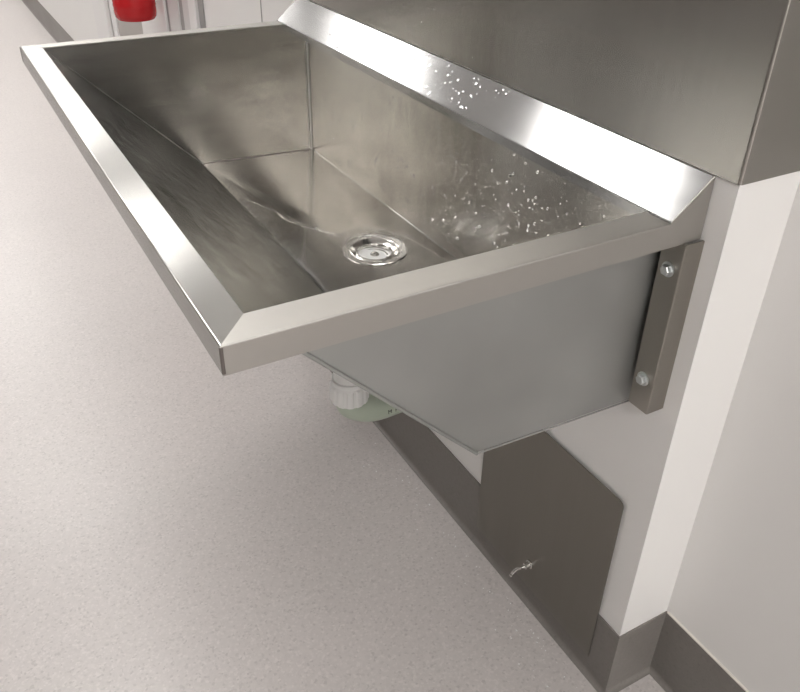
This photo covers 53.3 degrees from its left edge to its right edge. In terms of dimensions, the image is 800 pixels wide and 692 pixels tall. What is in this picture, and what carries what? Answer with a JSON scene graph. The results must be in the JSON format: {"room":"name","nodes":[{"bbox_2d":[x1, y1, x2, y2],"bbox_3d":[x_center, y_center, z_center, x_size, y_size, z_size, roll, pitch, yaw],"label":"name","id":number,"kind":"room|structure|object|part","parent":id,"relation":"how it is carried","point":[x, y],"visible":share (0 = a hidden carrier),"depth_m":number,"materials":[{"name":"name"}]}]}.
{"room":"hospital scrub room","nodes":[
{"label":"hospital scrub room","id":0,"kind":"room"},
{"bbox_2d":[0,0,664,691],"bbox_3d":[-3.307,-0.060,2.282,5.950,0.100,14.700,-17,37,-25],"label":"floor","id":1,"kind":"structure","parent":0,"point":[169,522],"depth_m":1.67,"materials":[{"name":"plastic"}]},
{"bbox_2d":[38,0,799,635],"bbox_3d":[-2.036,-3.014,4.237,0.120,2.700,10.030,-17,37,-25],"label":"wall","id":2,"kind":"structure","parent":0,"point":[658,463],"depth_m":1.08,"materials":[{"name":"white paint"}]},
{"bbox_2d":[92,0,113,37],"bbox_3d":[-1.306,-1.993,3.173,0.020,2.200,0.280,-17,37,-25],"label":"trim","id":3,"kind":"structure","parent":2,"relation":"attached to","point":[101,10],"depth_m":3.48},
{"bbox_2d":[109,0,119,36],"bbox_3d":[-1.182,-1.874,2.998,0.010,2.200,0.090,-17,37,-25],"label":"trim","id":4,"kind":"structure","parent":2,"relation":"attached to","point":[114,19],"depth_m":3.33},
{"bbox_2d":[117,19,142,35],"bbox_3d":[-1.042,-1.780,2.770,0.004,2.000,0.470,-17,37,-25],"label":"door","id":5,"kind":"structure","parent":2,"relation":"in","point":[125,28],"depth_m":3.14,"materials":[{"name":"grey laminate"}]},
{"bbox_2d":[112,0,156,21],"bbox_3d":[-0.866,-1.311,2.456,0.177,0.568,0.157,10,35,13],"label":"fire extinguisher","id":6,"kind":"object","parent":2,"relation":"attached to","point":[124,10],"visible":1,"depth_m":2.54,"materials":[{"name":"red paint"}]},
{"bbox_2d":[142,0,169,33],"bbox_3d":[-0.844,-1.535,2.498,0.012,2.200,0.355,-17,37,-25],"label":"trim","id":7,"kind":"structure","parent":2,"relation":"attached to","point":[160,23],"depth_m":2.68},
{"bbox_2d":[165,0,170,30],"bbox_3d":[-0.743,-1.439,2.356,0.004,2.200,0.037,-17,37,-25],"label":"trim","id":8,"kind":"structure","parent":2,"relation":"attached to","point":[165,0],"depth_m":2.60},
{"bbox_2d":[167,0,181,30],"bbox_3d":[-0.707,-1.400,2.298,0.008,2.200,0.120,-17,37,-25],"label":"trim","id":9,"kind":"structure","parent":2,"relation":"attached to","point":[173,5],"depth_m":2.52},
{"bbox_2d":[178,0,184,29],"bbox_3d":[-0.663,-1.359,2.237,0.004,2.200,0.050,-17,37,-25],"label":"trim","id":10,"kind":"structure","parent":2,"relation":"attached to","point":[179,1],"depth_m":2.47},
{"bbox_2d":[182,0,190,29],"bbox_3d":[-0.633,-1.327,2.190,0.008,2.200,0.080,-17,37,-25],"label":"trim","id":11,"kind":"structure","parent":2,"relation":"attached to","point":[184,2],"depth_m":2.41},
{"bbox_2d":[187,0,199,28],"bbox_3d":[-0.597,-1.287,2.131,0.014,2.200,0.070,-17,37,-25],"label":"trim","id":12,"kind":"structure","parent":2,"relation":"attached to","point":[192,4],"depth_m":2.33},
{"bbox_2d":[197,0,205,27],"bbox_3d":[-0.564,-1.260,2.091,0.004,2.200,0.045,-17,37,-25],"label":"trim","id":13,"kind":"structure","parent":2,"relation":"attached to","point":[200,2],"depth_m":2.29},
{"bbox_2d":[22,0,619,691],"bbox_3d":[-2.111,-1.930,4.912,0.012,0.146,10.042,-17,37,-25],"label":"baseboard","id":14,"kind":"structure","parent":2,"relation":"attached to","point":[441,472],"depth_m":1.61,"materials":[{"name":"plastic"}]},
{"bbox_2d":[20,0,715,454],"bbox_3d":[-0.182,-0.244,1.250,0.564,0.345,1.134,-17,37,-25],"label":"trough","id":15,"kind":"object","parent":2,"relation":"attached to","point":[507,342],"visible":0.93,"depth_m":1.07,"materials":[{"name":"metal"}]},
{"bbox_2d":[239,198,447,292],"bbox_3d":[-0.012,-0.112,1.315,0.240,0.008,0.844,-17,37,-25],"label":"puddle","id":16,"kind":"object","parent":15,"relation":"in","point":[318,252],"visible":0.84,"depth_m":1.39,"materials":[{"name":"clear liquid"}]},
{"bbox_2d":[330,248,401,421],"bbox_3d":[-0.038,-0.014,1.515,0.210,0.372,0.140,-17,37,-25],"label":"trap","id":17,"kind":"object","parent":15,"relation":"attached to","point":[354,403],"visible":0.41,"depth_m":1.52,"materials":[{"name":"white plastic"}]},
{"bbox_2d":[329,34,594,161],"bbox_3d":[0.059,-0.416,1.245,0.048,0.040,0.757,-17,37,-25],"label":"water droplets","id":18,"kind":"object","parent":15,"relation":"on","point":[476,83],"visible":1,"depth_m":1.24,"materials":[{"name":"white"}]},
{"bbox_2d":[318,55,621,252],"bbox_3d":[0.054,-0.312,1.377,0.002,0.234,0.952,-17,37,-25],"label":"water droplets","id":19,"kind":"object","parent":15,"relation":"in","point":[512,173],"visible":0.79,"depth_m":1.27,"materials":[{"name":"white"}]},
{"bbox_3d":[0.317,-0.145,0.872,0.053,0.075,0.002,-17,37,-25],"label":"plate","id":20,"kind":"part","parent":15,"relation":"part of","materials":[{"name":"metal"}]},
{"bbox_2d":[477,429,623,655],"bbox_3d":[0.221,0.299,1.361,0.041,0.356,0.336,-17,37,-25],"label":"access panel","id":21,"kind":"object","parent":2,"relation":"attached to","point":[556,525],"visible":0.96,"depth_m":1.34,"materials":[{"name":"metal"}]},
{"bbox_2d":[310,0,799,184],"bbox_3d":[0.121,-0.951,0.969,0.103,1.152,1.186,-17,37,-25],"label":"panel","id":22,"kind":"object","parent":2,"relation":"attached to","point":[711,86],"visible":1,"depth_m":0.90,"materials":[{"name":"metal"}]},
{"bbox_2d":[380,2,555,71],"bbox_3d":[0.028,-0.582,1.268,0.001,0.171,0.695,-17,37,-25],"label":"water droplets","id":23,"kind":"object","parent":22,"relation":"on","point":[391,2],"visible":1,"depth_m":1.19,"materials":[{"name":"white"}]},
{"bbox_2d":[605,611,666,691],"bbox_3d":[0.386,0.509,1.310,0.113,0.146,0.012,-17,37,-25],"label":"baseboard","id":24,"kind":"structure","parent":2,"relation":"attached to","point":[635,650],"depth_m":1.31,"materials":[{"name":"plastic"}]},
{"bbox_2d":[628,240,704,413],"bbox_3d":[0.318,-0.018,0.965,0.044,0.239,0.023,12,35,16],"label":"wall bracket","id":25,"kind":"object","parent":2,"relation":"attached to","point":[678,266],"visible":0.99,"depth_m":0.96,"materials":[{"name":"metal"}]},
{"bbox_2d":[637,371,648,385],"bbox_3d":[0.306,0.041,1.008,0.002,0.019,0.019,-17,37,-25],"label":"screw","id":26,"kind":"object","parent":25,"relation":"in","point":[642,376],"depth_m":1.00,"materials":[{"name":"metal"}]},
{"bbox_2d":[662,261,673,276],"bbox_3d":[0.309,-0.089,0.921,0.002,0.019,0.019,-17,37,-25],"label":"screw","id":27,"kind":"object","parent":25,"relation":"in","point":[667,266],"depth_m":0.92,"materials":[{"name":"metal"}]},
{"bbox_2d":[667,182,799,691],"bbox_3d":[1.612,0.501,-0.951,0.149,2.700,4.469,-17,37,-25],"label":"wall","id":28,"kind":"structure","parent":0,"point":[736,590],"depth_m":1.07,"materials":[{"name":"white paint"}]},
{"bbox_2d":[650,611,748,691],"bbox_3d":[1.521,1.585,-0.278,0.012,0.146,4.470,-17,37,-25],"label":"baseboard","id":29,"kind":"structure","parent":28,"relation":"attached to","point":[678,663],"depth_m":1.29,"materials":[{"name":"plastic"}]}
]}

